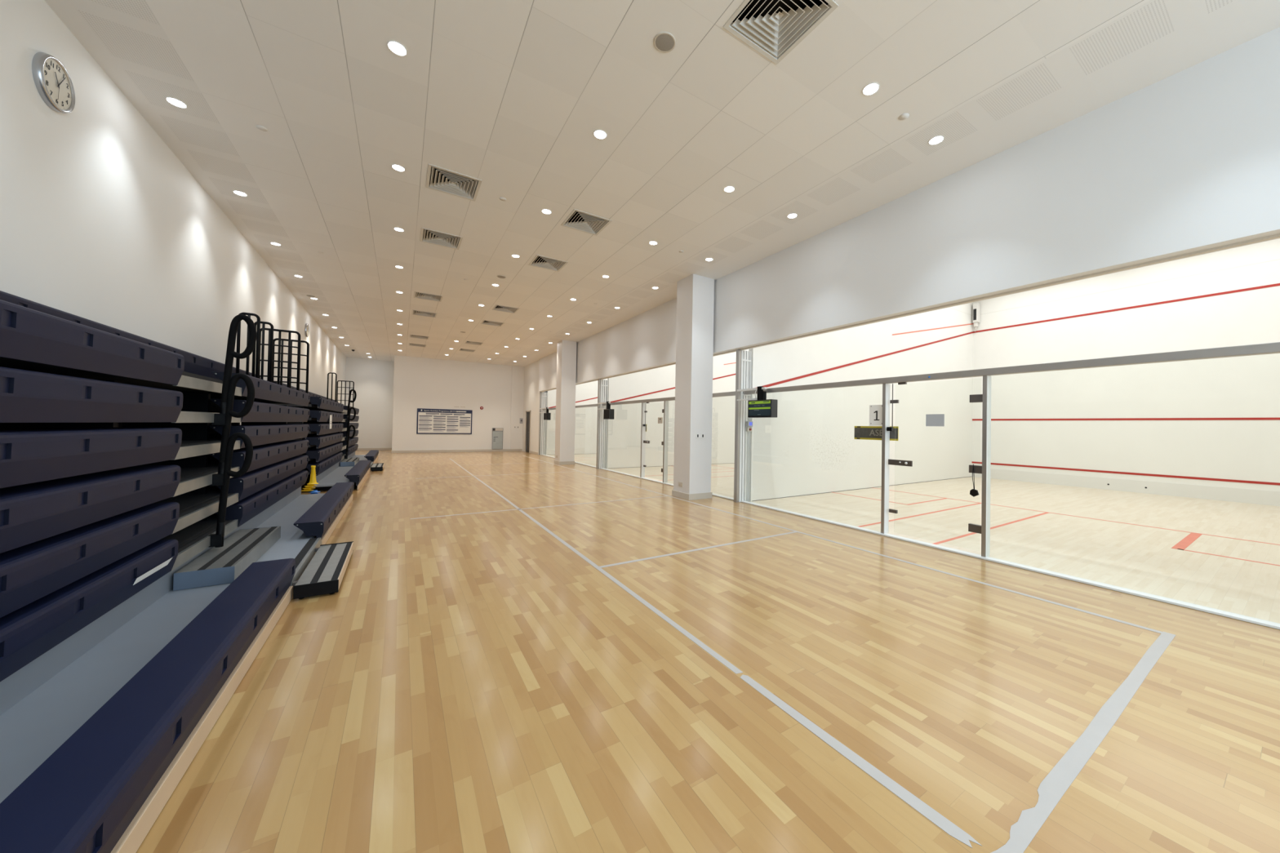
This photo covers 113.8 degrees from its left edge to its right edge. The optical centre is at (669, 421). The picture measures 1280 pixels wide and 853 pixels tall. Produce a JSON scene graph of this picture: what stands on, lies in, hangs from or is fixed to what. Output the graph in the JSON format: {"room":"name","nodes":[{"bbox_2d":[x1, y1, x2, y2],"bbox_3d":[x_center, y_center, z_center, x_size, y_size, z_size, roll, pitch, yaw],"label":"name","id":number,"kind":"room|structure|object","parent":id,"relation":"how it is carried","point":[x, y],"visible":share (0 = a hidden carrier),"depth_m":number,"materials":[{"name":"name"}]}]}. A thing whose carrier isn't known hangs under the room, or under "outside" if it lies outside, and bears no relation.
{"room":"sports hall","nodes":[
{"label":"sports hall","id":0,"kind":"room"},
{"bbox_2d":[0,0,346,425],"bbox_3d":[-7.330,-1.003,7.173,0.150,4.754,30.000,1,-1,-33],"label":"wall","id":1,"kind":"structure","parent":0,"point":[101,222],"depth_m":3.76,"materials":[{"name":"beige paint"}]},
{"bbox_2d":[31,52,75,113],"bbox_3d":[-4.537,-2.491,3.079,0.043,0.370,0.370,1,-1,-33],"label":"wall clock","id":2,"kind":"object","parent":1,"relation":"attached to","point":[53,82],"visible":1,"depth_m":3.05,"materials":[{"name":"silver metal"}]},
{"bbox_2d":[304,323,309,337],"bbox_3d":[-9.878,-2.481,11.361,0.043,0.370,0.370,1,-1,-33],"label":"wall clock","id":3,"kind":"object","parent":1,"relation":"attached to","point":[306,326],"visible":1,"depth_m":11.30,"materials":[{"name":"silver metal"}]},
{"bbox_2d":[356,448,391,453],"bbox_3d":[-13.879,1.349,19.162,1.900,0.110,2.348,1,-1,-33],"label":"baseboard","id":4,"kind":"structure","parent":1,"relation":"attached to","point":[358,449],"depth_m":20.23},
{"bbox_2d":[345,357,394,448],"bbox_3d":[-14.564,-0.973,20.207,2.020,4.754,0.150,1,-1,-33],"label":"wall","id":5,"kind":"structure","parent":0,"point":[373,380],"depth_m":20.24,"materials":[{"name":"beige paint"}]},
{"bbox_2d":[391,355,524,450],"bbox_3d":[-10.593,-0.888,21.263,5.800,4.754,2.380,1,-1,-33],"label":"wall","id":6,"kind":"structure","parent":0,"point":[424,383],"depth_m":20.18,"materials":[{"name":"beige paint"}]},
{"bbox_2d":[416,408,472,434],"bbox_3d":[-10.665,0.015,19.843,2.320,1.180,0.024,1,-1,-33],"label":"notice board","id":7,"kind":"object","parent":6,"relation":"attached to","point":[429,421],"visible":1,"depth_m":19.80,"materials":[{"name":"white paper"}]},
{"bbox_2d":[418,413,470,431],"bbox_3d":[-10.661,0.092,19.833,2.140,0.836,0.002,1,-1,-33],"label":"print","id":8,"kind":"object","parent":7,"relation":"attached to","point":[427,422],"depth_m":19.82},
{"bbox_2d":[391,448,522,453],"bbox_3d":[-10.062,1.431,20.207,5.650,0.110,0.068,1,-1,-33],"label":"baseboard","id":9,"kind":"structure","parent":6,"relation":"attached to","point":[487,450],"depth_m":20.07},
{"bbox_2d":[492,427,502,448],"bbox_3d":[-8.697,0.874,21.103,0.510,1.075,0.042,1,-1,-33],"label":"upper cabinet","id":10,"kind":"object","parent":6,"relation":"attached to","point":[497,433],"visible":1,"depth_m":21.09,"materials":[{"name":"metal"}]},
{"bbox_2d":[522,360,539,454],"bbox_3d":[-6.543,-0.823,20.674,0.630,4.754,3.000,1,-1,-33],"label":"wall","id":11,"kind":"structure","parent":0,"point":[531,393],"depth_m":20.25,"materials":[{"name":"beige paint"}]},
{"bbox_2d":[524,410,530,453],"bbox_3d":[-7.058,0.503,20.877,0.096,2.090,0.940,1,-1,-33],"label":"door","id":12,"kind":"structure","parent":11,"relation":"in","point":[527,426],"depth_m":20.97,"materials":[{"name":"brown wood"}]},
{"bbox_2d":[546,378,607,454],"bbox_3d":[-1.661,-1.216,21.995,9.550,5.750,0.061,1,-1,-33],"label":"wall","id":13,"kind":"structure","parent":0,"point":[586,393],"depth_m":20.31,"materials":[{"name":"paint"}]},
{"bbox_2d":[44,0,1279,366],"bbox_3d":[-4.064,-3.146,9.280,7.730,0.400,30.000,1,-1,-33],"label":"ceiling","id":14,"kind":"structure","parent":0,"point":[512,96],"depth_m":4.06,"materials":[{"name":"tile"}]},
{"bbox_2d":[164,96,187,108],"bbox_3d":[-4.672,-3.019,3.952,0.140,0.005,0.140,1,-1,-33],"label":"recessed light","id":15,"kind":"object","parent":14,"relation":"in","point":[174,101],"visible":1,"depth_m":3.95,"materials":[{"name":"white plastic"}]},
{"bbox_2d":[232,190,248,196],"bbox_3d":[-5.685,-3.018,5.524,0.140,0.005,0.140,1,-1,-33],"label":"recessed light","id":16,"kind":"object","parent":14,"relation":"in","point":[238,193],"visible":1,"depth_m":5.53,"materials":[{"name":"white plastic"}]},
{"bbox_2d":[256,124,267,131],"bbox_3d":[-4.178,-3.007,4.275,0.088,0.004,0.088,1,-1,-33],"label":"sprinkler","id":17,"kind":"object","parent":14,"relation":"attached to","point":[260,127],"visible":1,"depth_m":4.28,"materials":[{"name":"white plastic"}]},
{"bbox_2d":[270,242,281,245],"bbox_3d":[-6.699,-3.017,7.096,0.140,0.005,0.140,1,-1,-33],"label":"recessed light","id":18,"kind":"object","parent":14,"relation":"in","point":[273,243],"visible":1,"depth_m":7.09,"materials":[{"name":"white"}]},
{"bbox_2d":[386,40,407,56],"bbox_3d":[-2.177,-2.982,3.335,0.140,0.005,0.140,1,-1,-33],"label":"recessed light","id":19,"kind":"object","parent":14,"relation":"in","point":[396,47],"visible":1,"depth_m":3.33,"materials":[{"name":"white"}]},
{"bbox_2d":[391,164,405,171],"bbox_3d":[-3.190,-2.981,4.907,0.140,0.005,0.140,1,-1,-33],"label":"recessed light","id":20,"kind":"object","parent":14,"relation":"in","point":[397,167],"visible":1,"depth_m":4.90,"materials":[{"name":"white plastic"}]},
{"bbox_2d":[393,226,404,231],"bbox_3d":[-4.204,-2.980,6.479,0.140,0.005,0.140,1,-1,-33],"label":"recessed light","id":21,"kind":"object","parent":14,"relation":"in","point":[399,229],"visible":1,"depth_m":6.49,"materials":[{"name":"white plastic"}]},
{"bbox_2d":[408,342,426,346],"bbox_3d":[-9.792,-3.060,16.212,0.575,0.206,0.575,1,-1,-33],"label":"ceiling vent","id":22,"kind":"object","parent":14,"relation":"in","point":[410,344],"visible":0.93,"depth_m":16.27,"materials":[{"name":"metal"}]},
{"bbox_2d":[409,334,429,339],"bbox_3d":[-8.778,-3.062,14.641,0.575,0.206,0.575,1,-1,-33],"label":"ceiling vent","id":23,"kind":"object","parent":14,"relation":"in","point":[411,335],"visible":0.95,"depth_m":14.71,"materials":[{"name":"metal"}]},
{"bbox_2d":[412,309,436,317],"bbox_3d":[-6.751,-3.064,11.498,0.575,0.206,0.575,1,-1,-33],"label":"ceiling vent","id":24,"kind":"object","parent":14,"relation":"in","point":[414,312],"visible":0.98,"depth_m":11.55,"materials":[{"name":"metal"}]},
{"bbox_2d":[413,291,443,302],"bbox_3d":[-5.738,-3.065,9.926,0.575,0.206,0.575,1,-1,-33],"label":"ceiling vent","id":25,"kind":"object","parent":14,"relation":"in","point":[423,295],"visible":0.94,"depth_m":9.97,"materials":[{"name":"metal"}]},
{"bbox_2d":[419,226,462,249],"bbox_3d":[-3.716,-3.067,6.791,0.575,0.206,0.575,1,-1,-33],"label":"ceiling vent","id":26,"kind":"object","parent":14,"relation":"in","point":[428,236],"visible":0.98,"depth_m":6.83,"materials":[{"name":"metal"}]},
{"bbox_2d":[425,163,481,201],"bbox_3d":[-2.698,-3.068,5.212,0.575,0.206,0.575,1,-1,-33],"label":"ceiling vent","id":27,"kind":"object","parent":14,"relation":"in","point":[438,179],"visible":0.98,"depth_m":5.25,"materials":[{"name":"metal"}]},
{"bbox_2d":[458,348,475,351],"bbox_3d":[-8.321,-3.022,17.161,0.575,0.206,0.575,1,-1,-33],"label":"ceiling vent","id":28,"kind":"object","parent":14,"relation":"in","point":[460,349],"visible":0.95,"depth_m":17.23,"materials":[{"name":"metal"}]},
{"bbox_2d":[464,341,483,345],"bbox_3d":[-7.308,-3.023,15.589,0.575,0.206,0.575,1,-1,-33],"label":"ceiling vent","id":29,"kind":"object","parent":14,"relation":"in","point":[466,342],"visible":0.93,"depth_m":15.64,"materials":[{"name":"metal"}]},
{"bbox_2d":[480,320,504,326],"bbox_3d":[-5.281,-3.026,12.446,0.575,0.206,0.575,1,-1,-33],"label":"ceiling vent","id":30,"kind":"object","parent":14,"relation":"in","point":[484,322],"visible":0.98,"depth_m":12.50,"materials":[{"name":"metal"}]},
{"bbox_2d":[497,275,506,278],"bbox_3d":[-3.418,-2.939,8.483,0.172,0.009,0.172,1,-1,-33],"label":"ceiling speaker","id":31,"kind":"object","parent":14,"relation":"attached to","point":[498,276],"visible":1,"depth_m":8.48,"materials":[{"name":"grey plastic"}]},
{"bbox_2d":[492,304,519,313],"bbox_3d":[-4.268,-3.027,10.874,0.575,0.206,0.575,1,-1,-33],"label":"ceiling vent","id":32,"kind":"object","parent":14,"relation":"in","point":[498,308],"visible":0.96,"depth_m":10.94,"materials":[{"name":"metal"}]},
{"bbox_2d":[511,254,519,257],"bbox_3d":[-2.738,-2.942,7.425,0.140,0.005,0.140,1,-1,-33],"label":"recessed light","id":33,"kind":"object","parent":14,"relation":"in","point":[513,255],"visible":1,"depth_m":7.42,"materials":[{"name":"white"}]},
{"bbox_2d":[541,208,551,214],"bbox_3d":[-1.724,-2.943,5.853,0.140,0.005,0.140,1,-1,-33],"label":"recessed light","id":34,"kind":"object","parent":14,"relation":"in","point":[544,211],"visible":1,"depth_m":5.86,"materials":[{"name":"white plastic"}]},
{"bbox_2d":[528,254,568,271],"bbox_3d":[-2.246,-3.029,7.740,0.575,0.206,0.575,1,-1,-33],"label":"ceiling vent","id":35,"kind":"object","parent":14,"relation":"in","point":[540,261],"visible":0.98,"depth_m":7.81,"materials":[{"name":"metal"}]},
{"bbox_2d":[560,208,612,235],"bbox_3d":[-1.227,-3.030,6.160,0.575,0.206,0.575,1,-1,-33],"label":"ceiling vent","id":36,"kind":"object","parent":14,"relation":"in","point":[578,220],"visible":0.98,"depth_m":6.22,"materials":[{"name":"metal"}]},
{"bbox_2d":[593,129,607,139],"bbox_3d":[-0.710,-2.944,4.280,0.140,0.005,0.140,1,-1,-33],"label":"recessed light","id":37,"kind":"object","parent":14,"relation":"in","point":[599,134],"visible":1,"depth_m":4.28,"materials":[{"name":"white"}]},
{"bbox_2d":[648,240,657,244],"bbox_3d":[-0.265,-2.905,6.794,0.140,0.005,0.140,1,-1,-33],"label":"recessed light","id":38,"kind":"object","parent":14,"relation":"in","point":[651,242],"visible":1,"depth_m":6.79,"materials":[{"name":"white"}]},
{"bbox_2d":[653,31,675,52],"bbox_3d":[-0.036,-2.943,3.239,0.172,0.009,0.172,1,-1,-33],"label":"ceiling speaker","id":39,"kind":"object","parent":14,"relation":"attached to","point":[664,42],"visible":1,"depth_m":3.23,"materials":[{"name":"beige plastic"}]},
{"bbox_2d":[705,257,713,261],"bbox_3d":[0.708,-2.880,7.421,0.140,0.005,0.140,1,-1,-33],"label":"recessed light","id":40,"kind":"object","parent":14,"relation":"in","point":[706,259],"visible":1,"depth_m":7.41,"materials":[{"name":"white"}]},
{"bbox_2d":[723,186,734,192],"bbox_3d":[0.749,-2.906,5.221,0.140,0.005,0.140,1,-1,-33],"label":"recessed light","id":41,"kind":"object","parent":14,"relation":"in","point":[728,188],"visible":1,"depth_m":5.22,"materials":[{"name":"white"}]},
{"bbox_2d":[722,0,839,64],"bbox_3d":[0.797,-3.032,3.021,0.575,0.206,0.575,1,-1,-33],"label":"ceiling vent","id":42,"kind":"object","parent":14,"relation":"in","point":[773,28],"visible":1,"depth_m":3.12,"materials":[{"name":"metal"}]},
{"bbox_2d":[786,213,797,218],"bbox_3d":[1.722,-2.881,5.849,0.140,0.005,0.140,1,-1,-33],"label":"recessed light","id":43,"kind":"object","parent":14,"relation":"in","point":[792,215],"visible":1,"depth_m":5.85,"materials":[{"name":"white plastic"}]},
{"bbox_2d":[862,82,879,95],"bbox_3d":[1.763,-2.907,3.649,0.140,0.005,0.140,1,-1,-33],"label":"recessed light","id":44,"kind":"object","parent":14,"relation":"in","point":[871,88],"visible":1,"depth_m":3.65,"materials":[{"name":"white"}]},
{"bbox_2d":[898,113,909,119],"bbox_3d":[2.228,-2.895,3.961,0.088,0.004,0.088,1,-1,-33],"label":"sprinkler","id":45,"kind":"object","parent":14,"relation":"attached to","point":[904,116],"visible":1,"depth_m":3.96,"materials":[{"name":"white plastic"}]},
{"bbox_2d":[928,135,944,145],"bbox_3d":[2.736,-2.882,4.277,0.140,0.005,0.140,1,-1,-33],"label":"recessed light","id":46,"kind":"object","parent":14,"relation":"in","point":[936,140],"visible":1,"depth_m":4.27,"materials":[{"name":"white plastic"}]},
{"bbox_2d":[606,349,748,468],"bbox_3d":[2.011,-1.220,16.301,9.550,5.750,0.061,1,-1,-33],"label":"wall","id":47,"kind":"structure","parent":0,"point":[624,432],"depth_m":14.67,"materials":[{"name":"paint"}]},
{"bbox_2d":[136,449,1279,852],"bbox_3d":[0.036,1.665,11.921,17.690,0.202,30.000,1,-1,-33],"label":"floor","id":48,"kind":"structure","parent":0,"point":[513,651],"depth_m":2.36,"materials":[{"name":"brown wood"}]},
{"bbox_2d":[0,290,354,852],"bbox_3d":[-3.893,-0.031,3.380,1.520,2.841,8.916,1,-1,-33],"label":"bleachers","id":49,"kind":"object","parent":48,"relation":"on","point":[123,455],"visible":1,"depth_m":2.11,"materials":[{"name":"blue plastic"}]},
{"bbox_2d":[133,557,172,585],"bbox_3d":[-3.330,0.964,2.695,0.012,0.040,0.480,1,-1,-33],"label":"label","id":50,"kind":"object","parent":49,"relation":"attached to","point":[164,564],"visible":1,"depth_m":2.67,"materials":[{"name":"white paper"}]},
{"bbox_2d":[208,522,225,547],"bbox_3d":[-3.971,0.986,3.561,0.229,0.212,0.130,1,-1,-33],"label":"socket","id":51,"kind":"object","parent":49,"relation":"attached to","point":[216,540],"depth_m":3.61,"materials":[{"name":"black metal"}]},
{"bbox_2d":[209,462,224,486],"bbox_3d":[-3.961,0.461,3.567,0.229,0.212,0.130,1,-1,-33],"label":"bracket","id":52,"kind":"object","parent":49,"relation":"attached to","point":[215,479],"depth_m":3.62,"materials":[{"name":"black metal"}]},
{"bbox_2d":[211,402,226,426],"bbox_3d":[-3.952,-0.064,3.574,0.229,0.212,0.130,1,-1,-33],"label":"bracket","id":53,"kind":"object","parent":49,"relation":"attached to","point":[220,420],"depth_m":3.62,"materials":[{"name":"black metal"}]},
{"bbox_2d":[173,525,280,591],"bbox_3d":[-3.922,1.186,3.783,0.320,0.132,1.490,1,-1,-33],"label":"step","id":54,"kind":"structure","parent":49,"relation":"on","point":[223,565],"depth_m":3.42,"materials":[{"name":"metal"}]},
{"bbox_2d":[292,541,353,599],"bbox_3d":[-3.177,1.349,3.864,0.303,0.120,1.300,1,-1,-33],"label":"step","id":55,"kind":"structure","parent":48,"relation":"on","point":[324,574],"depth_m":3.60,"materials":[{"name":"metal"}]},
{"bbox_2d":[269,372,378,490],"bbox_3d":[-9.371,-0.062,11.877,1.520,2.916,8.896,1,-1,-33],"label":"bleachers","id":56,"kind":"object","parent":48,"relation":"on","point":[327,447],"visible":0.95,"depth_m":9.81,"materials":[{"name":"blue plastic"}]},
{"bbox_2d":[329,414,332,428],"bbox_3d":[-7.586,0.011,9.339,0.005,0.310,0.320,1,-1,-33],"label":"paper notice","id":57,"kind":"object","parent":56,"relation":"attached to","point":[331,415],"visible":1,"depth_m":9.35,"materials":[{"name":"white paper"}]},
{"bbox_2d":[340,457,359,466],"bbox_3d":[-9.422,1.192,12.313,0.320,0.132,1.630,1,-1,-33],"label":"step","id":58,"kind":"structure","parent":56,"relation":"on","point":[349,461],"depth_m":11.71,"materials":[{"name":"metal"}]},
{"bbox_2d":[369,462,384,471],"bbox_3d":[-8.640,1.355,12.335,0.303,0.120,1.300,1,-1,-33],"label":"step","id":59,"kind":"structure","parent":48,"relation":"on","point":[375,467],"depth_m":11.87,"materials":[{"name":"metal"}]},
{"bbox_2d":[538,391,547,454],"bbox_3d":[-5.861,0.098,19.324,0.335,2.905,0.088,1,-1,-33],"label":"post","id":60,"kind":"object","parent":48,"relation":"on","point":[543,395],"visible":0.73,"depth_m":19.29,"materials":[{"name":"metal"}]},
{"bbox_2d":[539,407,551,420],"bbox_3d":[-5.591,-0.337,18.553,0.156,0.555,1.545,1,-1,-33],"label":"monitor","id":61,"kind":"object","parent":60,"relation":"attached to","point":[547,416],"visible":1,"depth_m":18.04,"materials":[{"name":"black plastic"}]},
{"bbox_2d":[554,340,576,465],"bbox_3d":[-3.750,-0.671,15.062,0.570,4.414,0.600,1,-1,-33],"label":"column","id":62,"kind":"structure","parent":48,"relation":"on","point":[566,349],"depth_m":14.84,"materials":[{"name":"paint"}]},
{"bbox_2d":[574,462,595,467],"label":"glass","id":63,"kind":"object","parent":48,"relation":"on","point":[575,462],"depth_m":14.63,"materials":[{"name":"metal"}]},
{"bbox_2d":[575,404,597,408],"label":"rail","id":64,"kind":"object","parent":48,"relation":"on","point":[585,406],"depth_m":14.71,"materials":[{"name":"metal"}]},
{"bbox_2d":[595,379,608,469],"bbox_3d":[-2.189,0.094,13.630,0.335,2.905,0.088,1,-1,-33],"label":"post","id":65,"kind":"object","parent":48,"relation":"on","point":[602,388],"visible":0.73,"depth_m":13.58,"materials":[{"name":"metal"}]},
{"bbox_2d":[597,401,614,419],"bbox_3d":[-2.035,-0.341,13.038,0.156,0.555,1.120,1,-1,-33],"label":"monitor","id":66,"kind":"object","parent":65,"relation":"attached to","point":[608,413],"visible":1,"depth_m":12.73,"materials":[{"name":"black plastic"}]},
{"bbox_2d":[600,396,675,486],"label":"metal frame","id":67,"kind":"object","parent":48,"relation":"on","point":[664,443],"depth_m":10.99,"materials":[{"name":"metal"}]},
{"bbox_2d":[657,417,662,423],"bbox_3d":[-0.237,-0.023,10.640,0.008,0.155,0.220,1,-1,-33],"label":"notice","id":68,"kind":"object","parent":67,"relation":"attached to","point":[660,419],"visible":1,"depth_m":10.62,"materials":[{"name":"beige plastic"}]},
{"bbox_2d":[712,391,735,397],"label":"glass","id":69,"kind":"object","parent":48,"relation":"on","point":[726,393],"depth_m":8.47,"materials":[{"name":"metal"}]},
{"bbox_2d":[733,349,751,502],"bbox_3d":[1.418,0.090,8.037,0.335,2.905,0.088,1,-1,-33],"label":"post","id":70,"kind":"object","parent":48,"relation":"on","point":[744,358],"visible":0.86,"depth_m":7.98,"materials":[{"name":"metal"}]},
{"bbox_2d":[746,421,752,431],"bbox_3d":[1.544,0.097,8.024,0.125,0.195,0.074,1,-1,-33],"label":"controller","id":71,"kind":"object","parent":70,"relation":"attached to","point":[748,424],"visible":1,"depth_m":8.00,"materials":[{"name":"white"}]},
{"bbox_2d":[737,386,777,417],"bbox_3d":[1.529,-0.344,7.510,0.158,0.555,0.965,1,-1,-33],"label":"monitor","id":72,"kind":"object","parent":70,"relation":"attached to","point":[760,406],"visible":1,"depth_m":7.32,"materials":[{"name":"grey plastic"}]},
{"bbox_2d":[740,342,1279,629],"bbox_3d":[3.213,0.474,5.251,0.160,2.130,6.545,1,-1,-33],"label":"frame","id":73,"kind":"object","parent":48,"relation":"on","point":[931,420],"visible":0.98,"depth_m":4.68,"materials":[{"name":"metal"}]},
{"bbox_2d":[869,404,882,426],"bbox_3d":[2.873,-0.084,5.791,0.009,0.290,0.204,1,-1,-33],"label":"number sign","id":74,"kind":"object","parent":73,"relation":"attached to","point":[875,411],"visible":1,"depth_m":5.79,"materials":[{"name":"white plastic"}]},
{"bbox_2d":[853,426,898,440],"bbox_3d":[2.911,0.166,5.896,0.012,0.195,0.645,1,-1,-33],"label":"sign","id":75,"kind":"object","parent":73,"relation":"attached to","point":[866,433],"visible":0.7,"depth_m":5.93,"materials":[{"name":"black"}]},
{"bbox_2d":[969,463,978,497],"bbox_3d":[3.493,0.677,4.775,0.018,0.374,0.089,1,-1,-33],"label":"tag","id":76,"kind":"object","parent":73,"relation":"hanging from","point":[973,492],"visible":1,"depth_m":4.78,"materials":[{"name":"black plastic"}]},
{"bbox_2d":[749,302,973,501],"bbox_3d":[5.623,-1.224,10.700,9.550,5.750,0.061,1,-1,-33],"label":"wall","id":77,"kind":"structure","parent":0,"point":[811,447],"depth_m":10.01,"materials":[{"name":"paint"}]},
{"bbox_2d":[538,26,1279,391],"bbox_3d":[0.685,-1.334,9.022,0.250,5.750,24.420,1,-1,-33],"label":"wall","id":78,"kind":"structure","parent":0,"point":[1188,161],"depth_m":4.14,"materials":[{"name":"white paint"}]},
{"bbox_2d":[678,481,683,487],"bbox_3d":[0.221,1.256,8.322,0.016,0.087,0.150,1,-1,-33],"label":"power outlet","id":79,"kind":"object","parent":78,"relation":"attached to","point":[680,484],"visible":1,"depth_m":8.31,"materials":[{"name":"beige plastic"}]},
{"bbox_2d":[671,273,714,500],"bbox_3d":[0.493,-0.676,8.481,0.570,4.414,0.600,1,-1,-33],"label":"column","id":80,"kind":"structure","parent":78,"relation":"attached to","point":[695,293],"depth_m":8.26,"materials":[{"name":"paint"}]},
{"bbox_2d":[695,433,699,438],"bbox_3d":[0.557,0.284,8.179,0.086,0.086,0.016,1,-1,-33],"label":"light switch","id":81,"kind":"object","parent":78,"relation":"attached to","point":[697,435],"visible":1,"depth_m":8.16,"materials":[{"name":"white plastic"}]},
{"bbox_2d":[542,233,1279,391],"bbox_3d":[-0.486,-1.373,10.873,0.045,0.018,20.000,1,-1,-33],"label":"trim","id":82,"kind":"structure","parent":78,"relation":"attached to","point":[1275,236],"depth_m":4.22,"materials":[{"name":"white paint"}]},
{"bbox_2d":[971,238,1279,506],"bbox_3d":[11.442,-1.121,10.574,0.144,5.750,6.590,1,-1,-33],"label":"wall","id":83,"kind":"structure","parent":0,"point":[1209,428],"depth_m":10.19,"materials":[{"name":"paint"}]},
{"bbox_2d":[973,302,980,331],"bbox_3d":[9.663,-3.274,13.123,0.185,0.867,0.140,1,-1,-33],"label":"camera","id":84,"kind":"object","parent":83,"relation":"attached to","point":[976,307],"visible":1,"depth_m":13.07,"materials":[{"name":"white plastic"}]},
{"bbox_3d":[-6.452,1.341,7.571,0.178,0.033,0.178,1,-1,-33],"label":"disc","id":85,"kind":"object","parent":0,"visible":0},
{"bbox_3d":[-6.451,1.305,7.571,0.178,0.033,0.178,1,-1,-33],"label":"disc","id":86,"kind":"object","parent":85,"relation":"on","visible":0},
{"bbox_2d":[307,489,320,493],"bbox_3d":[-6.451,1.270,7.572,0.178,0.033,0.178,1,-1,-33],"label":"disc","id":87,"kind":"object","parent":86,"relation":"on","point":[313,491],"visible":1,"depth_m":7.53,"materials":[{"name":"blue plastic"}]},
{"bbox_2d":[301,488,313,491],"bbox_3d":[-6.530,1.230,7.521,0.178,0.033,0.178,1,-1,-33],"label":"disc","id":88,"kind":"object","parent":87,"relation":"on","point":[304,490],"visible":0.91,"depth_m":7.48,"materials":[{"name":"yellow plastic"}]},
{"bbox_2d":[302,486,315,488],"bbox_3d":[-6.511,1.193,7.533,0.178,0.033,0.178,1,-1,-33],"label":"disc","id":89,"kind":"object","parent":88,"relation":"on","point":[306,487],"visible":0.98,"depth_m":7.49,"materials":[{"name":"yellow plastic"}]},
{"bbox_3d":[-6.491,1.155,7.545,0.178,0.033,0.178,1,-1,-33],"label":"disc","id":90,"kind":"object","parent":89,"relation":"on","visible":0},
{"bbox_2d":[307,465,318,484],"bbox_3d":[-6.464,0.969,7.564,0.170,0.330,0.170,1,-1,-33],"label":"cone","id":91,"kind":"object","parent":90,"relation":"on","point":[313,475],"visible":1,"depth_m":7.54,"materials":[{"name":"yellow plastic"}]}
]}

